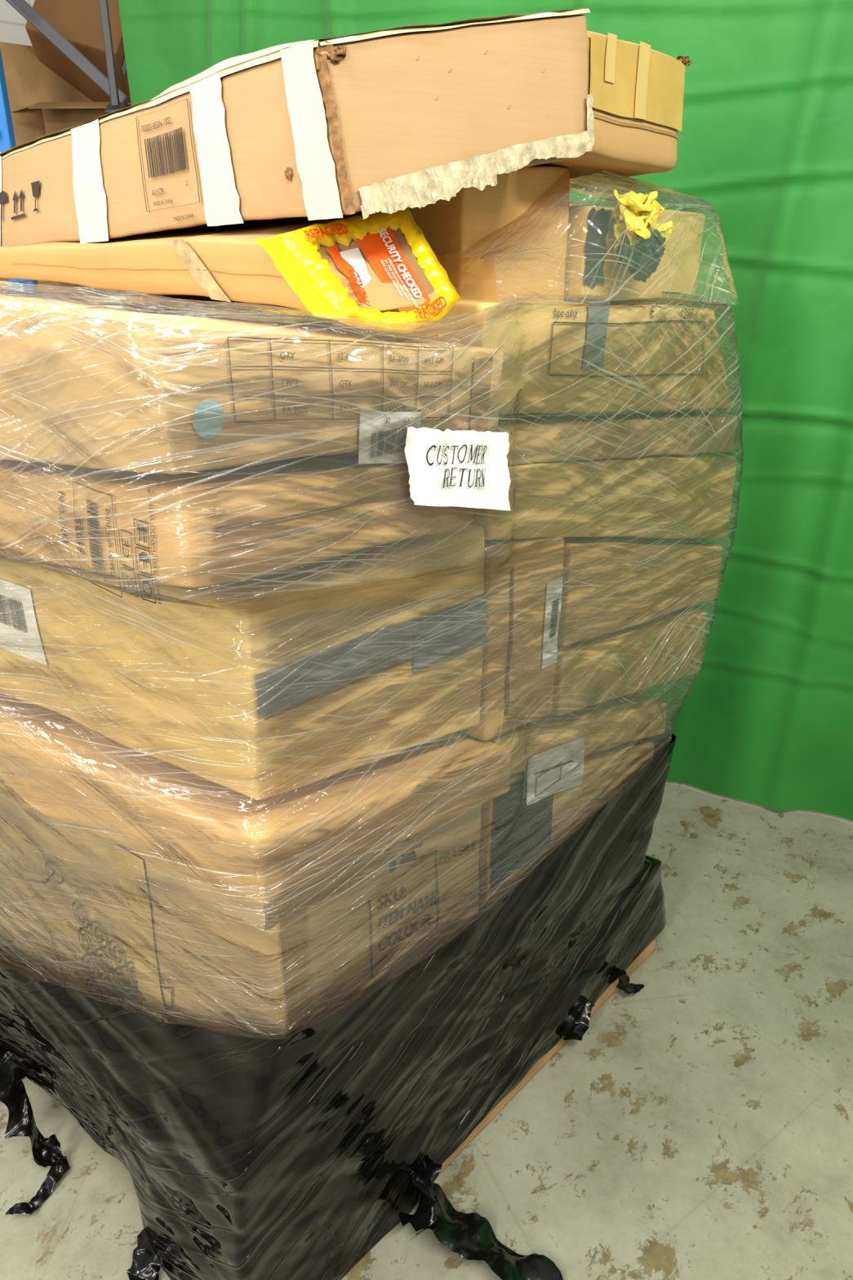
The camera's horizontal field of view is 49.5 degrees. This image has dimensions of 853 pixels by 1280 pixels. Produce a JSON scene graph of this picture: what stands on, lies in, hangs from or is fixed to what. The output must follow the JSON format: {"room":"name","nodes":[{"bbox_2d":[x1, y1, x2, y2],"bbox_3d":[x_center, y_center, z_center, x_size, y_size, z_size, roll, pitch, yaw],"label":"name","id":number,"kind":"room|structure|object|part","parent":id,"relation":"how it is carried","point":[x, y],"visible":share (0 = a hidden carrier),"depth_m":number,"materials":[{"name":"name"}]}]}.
{"room":"warehouse","nodes":[
{"label":"warehouse","id":0,"kind":"room"},
{"bbox_2d":[0,0,97,301],"bbox_3d":[-2.730,-1.904,4.031,0.001,3.600,10.000,20,31,38],"label":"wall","id":1,"kind":"structure","parent":0,"point":[12,29],"depth_m":4.45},
{"bbox_2d":[0,780,852,1279],"bbox_3d":[0.011,0.751,2.492,9.000,0.001,10.000,20,31,38],"label":"floor","id":2,"kind":"structure","parent":0,"point":[701,1126],"depth_m":1.92,"materials":[{"name":"paint"}]},
{"bbox_2d":[0,0,128,297],"bbox_3d":[-1.276,-1.723,4.238,1.097,3.100,1.774,20,31,38],"label":"storage rack","id":3,"kind":"object","parent":2,"relation":"on","point":[25,80],"visible":0.05,"depth_m":3.68,"materials":[{"name":"blue paint"}]},
{"bbox_2d":[11,102,131,137],"bbox_3d":[-1.354,-2.055,3.802,0.582,0.249,0.464,1,24,2],"label":"cardboard box","id":4,"kind":"object","parent":3,"relation":"on","point":[57,117],"visible":0.3,"depth_m":3.67,"materials":[{"name":"brown cardboard"}]},
{"bbox_2d":[24,0,131,106],"bbox_3d":[-1.345,-2.514,3.804,0.489,0.652,0.563,1,24,2],"label":"cardboard box","id":5,"kind":"object","parent":4,"relation":"on","point":[78,21],"visible":0.33,"depth_m":3.61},
{"bbox_2d":[98,0,125,117],"bbox_3d":[0.817,-0.858,2.417,4.755,3.001,0.437,14,28,28],"label":"stand","id":6,"kind":"object","parent":2,"relation":"on","point":[115,107],"visible":0.11,"depth_m":3.25,"materials":[{"name":"black metal"}]},
{"bbox_2d":[118,0,852,820],"bbox_3d":[0.915,-0.862,2.459,4.598,2.950,0.107,14,27,28],"label":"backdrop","id":7,"kind":"structure","parent":6,"relation":"hanging from","point":[765,718],"depth_m":2.55,"materials":[{"name":"fabric"}]},
{"bbox_2d":[441,939,656,1169],"bbox_3d":[-0.203,0.785,2.248,1.024,0.151,1.271,20,31,38],"label":"wooden pallet","id":8,"kind":"object","parent":2,"relation":"on","point":[498,1107],"visible":0.02,"depth_m":1.99,"materials":[{"name":"brown wood"}]},
{"bbox_2d":[0,794,481,1038],"bbox_3d":[-0.534,0.465,1.879,1.206,0.731,0.602,20,31,38],"label":"cardboard box","id":9,"kind":"object","parent":8,"relation":"on","point":[245,935],"visible":0.43,"depth_m":1.50,"materials":[{"name":"brown cardboard"}]},
{"bbox_2d":[0,693,511,933],"bbox_3d":[-0.532,0.163,1.699,1.255,0.310,0.660,20,31,38],"label":"cardboard box","id":10,"kind":"object","parent":9,"relation":"on","point":[235,818],"visible":0.42,"depth_m":1.30,"materials":[{"name":"brown cardboard"}]},
{"bbox_2d":[0,521,485,799],"bbox_3d":[-0.546,-0.070,1.613,1.209,0.412,0.581,20,31,38],"label":"cardboard box","id":11,"kind":"object","parent":10,"relation":"on","point":[433,549],"visible":0.69,"depth_m":1.23,"materials":[{"name":"brown cardboard"}]},
{"bbox_2d":[0,452,475,604],"bbox_3d":[-0.547,-0.245,1.496,1.255,0.304,0.468,20,31,38],"label":"cardboard box","id":12,"kind":"object","parent":11,"relation":"on","point":[180,538],"visible":0.82,"depth_m":1.03,"materials":[{"name":"brown cardboard"}]},
{"bbox_2d":[79,517,88,554],"bbox_3d":[-0.392,-0.120,1.058,0.014,0.043,0.002,20,31,38],"label":"print","id":13,"kind":"object","parent":12,"relation":"attached to","point":[82,543],"depth_m":1.06},
{"bbox_2d":[125,540,133,557],"bbox_3d":[-0.318,-0.097,0.990,0.012,0.019,0.001,20,31,38],"label":"print","id":14,"kind":"object","parent":12,"relation":"attached to","point":[129,544],"depth_m":1.00},
{"bbox_2d":[0,291,503,476],"bbox_3d":[-0.534,-0.392,1.447,1.259,0.322,0.528,20,31,38],"label":"cardboard box","id":15,"kind":"object","parent":12,"relation":"on","point":[264,393],"visible":0.93,"depth_m":0.98,"materials":[{"name":"brown cardboard"}]},
{"bbox_2d":[0,207,461,330],"bbox_3d":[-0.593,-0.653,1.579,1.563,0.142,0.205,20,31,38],"label":"box","id":16,"kind":"object","parent":15,"relation":"on","point":[354,265],"visible":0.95,"depth_m":1.17,"materials":[{"name":"cardboard"}]},
{"bbox_2d":[0,8,595,244],"bbox_3d":[-0.403,-0.828,1.588,1.425,0.332,0.532,20,31,38],"label":"box","id":17,"kind":"object","parent":16,"relation":"on","point":[389,121],"visible":1,"depth_m":1.18,"materials":[{"name":"cardboard"}]},
{"bbox_2d":[151,188,163,197],"bbox_3d":[-0.377,-0.626,1.296,0.030,0.011,0.002,20,31,38],"label":"print","id":18,"kind":"object","parent":17,"relation":"attached to","point":[155,193],"depth_m":1.30},
{"bbox_3d":[-0.359,-0.664,1.275,0.190,0.138,0.032,22,32,40],"label":"label frame","id":19,"kind":"part","parent":17,"relation":"part of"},
{"bbox_2d":[378,259,401,294],"bbox_3d":[-0.045,-0.448,1.141,0.034,0.039,0.004,17,29,34],"label":"print","id":20,"kind":"object","parent":16,"relation":"attached to","point":[388,279],"depth_m":1.14,"materials":[{"name":"white paper"}]},
{"bbox_2d":[382,258,408,298],"bbox_3d":[-0.039,-0.447,1.144,0.038,0.045,0.004,17,29,34],"label":"print","id":21,"kind":"object","parent":16,"relation":"attached to","point":[392,277],"depth_m":1.15,"materials":[{"name":"white paper"}]},
{"bbox_2d":[386,257,415,306],"bbox_3d":[-0.031,-0.443,1.147,0.047,0.057,0.004,17,29,34],"label":"print","id":22,"kind":"object","parent":16,"relation":"attached to","point":[397,279],"depth_m":1.15,"materials":[{"name":"white paper"}]},
{"bbox_2d":[226,337,453,427],"bbox_3d":[-0.079,-0.284,1.022,0.005,0.120,0.334,20,31,38],"label":"print","id":23,"kind":"object","parent":15,"relation":"attached to","point":[264,393],"depth_m":1.01},
{"bbox_2d":[369,839,476,980],"bbox_3d":[0.000,0.432,1.536,0.004,0.171,0.264,20,31,38],"label":"print","id":24,"kind":"object","parent":9,"relation":"attached to","point":[400,951],"depth_m":1.53},
{"bbox_2d":[0,732,675,1279],"bbox_3d":[-0.164,0.581,2.034,1.553,0.678,1.490,-19,30,-36],"label":"wrap","id":25,"kind":"object","parent":8,"relation":"attached to","point":[295,1156],"visible":0.72,"depth_m":1.61,"materials":[{"name":"black plastic"}]},
{"bbox_2d":[479,739,653,916],"bbox_3d":[-0.055,0.338,2.235,1.000,0.675,0.598,20,31,38],"label":"cardboard box","id":26,"kind":"object","parent":8,"relation":"on","point":[504,802],"visible":0.07,"depth_m":1.76,"materials":[{"name":"brown cardboard"}]},
{"bbox_3d":[0.180,0.336,1.708,0.005,0.200,0.186,20,31,38],"label":"dark wrap panel","id":27,"kind":"part","parent":26,"relation":"part of","materials":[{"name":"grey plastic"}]},
{"bbox_2d":[488,693,666,807],"bbox_3d":[-0.043,0.060,2.118,1.008,0.253,0.618,20,31,38],"label":"cardboard box","id":28,"kind":"object","parent":26,"relation":"on","point":[548,737],"visible":0.23,"depth_m":1.76,"materials":[{"name":"brown cardboard"}]},
{"bbox_2d":[459,537,561,740],"bbox_3d":[-0.021,-0.068,1.680,0.506,0.369,0.207,20,31,38],"label":"cardboard box","id":29,"kind":"object","parent":28,"relation":"on","point":[500,723],"visible":0.3,"depth_m":1.51,"materials":[{"name":"brown cardboard"}]},
{"bbox_2d":[535,760,572,798],"bbox_3d":[0.237,0.249,1.720,0.001,0.053,0.121,20,31,38],"label":"print","id":30,"kind":"object","parent":28,"relation":"attached to","point":[557,764],"depth_m":1.72},
{"bbox_2d":[550,608,706,717],"bbox_3d":[0.062,-0.084,2.181,1.005,0.245,0.577,20,31,38],"label":"cardboard box","id":31,"kind":"object","parent":28,"relation":"on","point":[565,702],"visible":0.17,"depth_m":1.83,"materials":[{"name":"brown cardboard"}]},
{"bbox_2d":[555,537,724,648],"bbox_3d":[0.080,-0.259,2.123,1.005,0.282,0.626,20,31,38],"label":"cardboard box","id":32,"kind":"object","parent":31,"relation":"on","point":[571,637],"visible":0.26,"depth_m":1.75,"materials":[{"name":"brown cardboard"}]},
{"bbox_2d":[473,452,737,538],"bbox_3d":[0.008,-0.372,1.989,1.005,0.314,0.856,20,31,38],"label":"cardboard box","id":33,"kind":"object","parent":32,"relation":"on","point":[559,503],"visible":0.3,"depth_m":1.63,"materials":[{"name":"brown cardboard"}]},
{"bbox_2d":[501,409,739,465],"bbox_3d":[-0.024,-0.478,1.903,1.007,0.178,0.900,20,31,38],"label":"cardboard box","id":34,"kind":"object","parent":33,"relation":"on","point":[543,445],"visible":0.18,"depth_m":1.60,"materials":[{"name":"brown cardboard"}]},
{"bbox_2d":[95,288,735,418],"bbox_3d":[-0.019,-0.591,1.855,1.010,0.251,0.822,20,31,38],"label":"cardboard box","id":35,"kind":"object","parent":34,"relation":"on","point":[548,329],"visible":0.37,"depth_m":1.46,"materials":[{"name":"brown cardboard"}]},
{"bbox_2d":[0,166,744,1038],"bbox_3d":[-0.257,-0.130,1.915,1.315,1.515,1.508,20,31,38],"label":"wrap","id":36,"kind":"object","parent":35,"relation":"attached to","point":[611,188],"visible":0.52,"depth_m":1.42,"materials":[{"name":"clear plastic"}]},
{"bbox_2d":[407,426,513,509],"bbox_3d":[0.046,-0.212,1.163,0.194,0.135,0.014,-21,32,-39],"label":"note","id":37,"kind":"object","parent":36,"relation":"attached to","point":[453,467],"visible":1,"depth_m":1.16,"materials":[{"name":"white paper"}]},
{"bbox_2d":[429,444,490,487],"bbox_3d":[0.045,-0.217,1.155,0.012,0.068,0.111,20,31,38],"label":"print","id":38,"kind":"object","parent":37,"relation":"attached to","point":[450,465],"depth_m":1.16},
{"bbox_2d":[368,167,572,302],"bbox_3d":[-0.111,-0.709,1.631,0.687,0.215,0.278,20,31,38],"label":"cardboard box","id":39,"kind":"object","parent":35,"relation":"on","point":[468,218],"visible":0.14,"depth_m":1.40,"materials":[{"name":"brown cardboard"}]},
{"bbox_2d":[534,31,690,178],"bbox_3d":[0.185,-0.874,1.551,0.430,0.186,0.411,20,31,38],"label":"cardboard box","id":40,"kind":"object","parent":39,"relation":"on","point":[638,92],"visible":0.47,"depth_m":1.43,"materials":[{"name":"brown cardboard"}]},
{"bbox_2d":[552,307,574,319],"bbox_3d":[0.202,-0.480,1.357,0.001,0.017,0.059,19,31,37],"label":"print","id":41,"kind":"object","parent":35,"relation":"on","point":[558,313],"depth_m":1.36},
{"bbox_2d":[585,187,666,288],"bbox_3d":[0.347,-0.673,1.551,0.067,0.154,0.184,20,31,38],"label":"tape wad","id":42,"kind":"object","parent":35,"relation":"on","point":[650,214],"visible":0.99,"depth_m":1.54,"materials":[{"name":"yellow plastic"}]},
{"bbox_2d":[564,204,705,298],"bbox_3d":[0.141,-0.788,1.882,0.707,0.168,0.420,20,31,38],"label":"cardboard box","id":43,"kind":"object","parent":35,"relation":"on","point":[579,218],"visible":0.2,"depth_m":1.68,"materials":[{"name":"brown cardboard"}]},
{"bbox_2d":[681,308,694,318],"bbox_3d":[0.458,-0.572,1.621,0.001,0.018,0.042,20,31,38],"label":"print","id":44,"kind":"object","parent":35,"relation":"on","point":[691,311],"depth_m":1.62}
]}

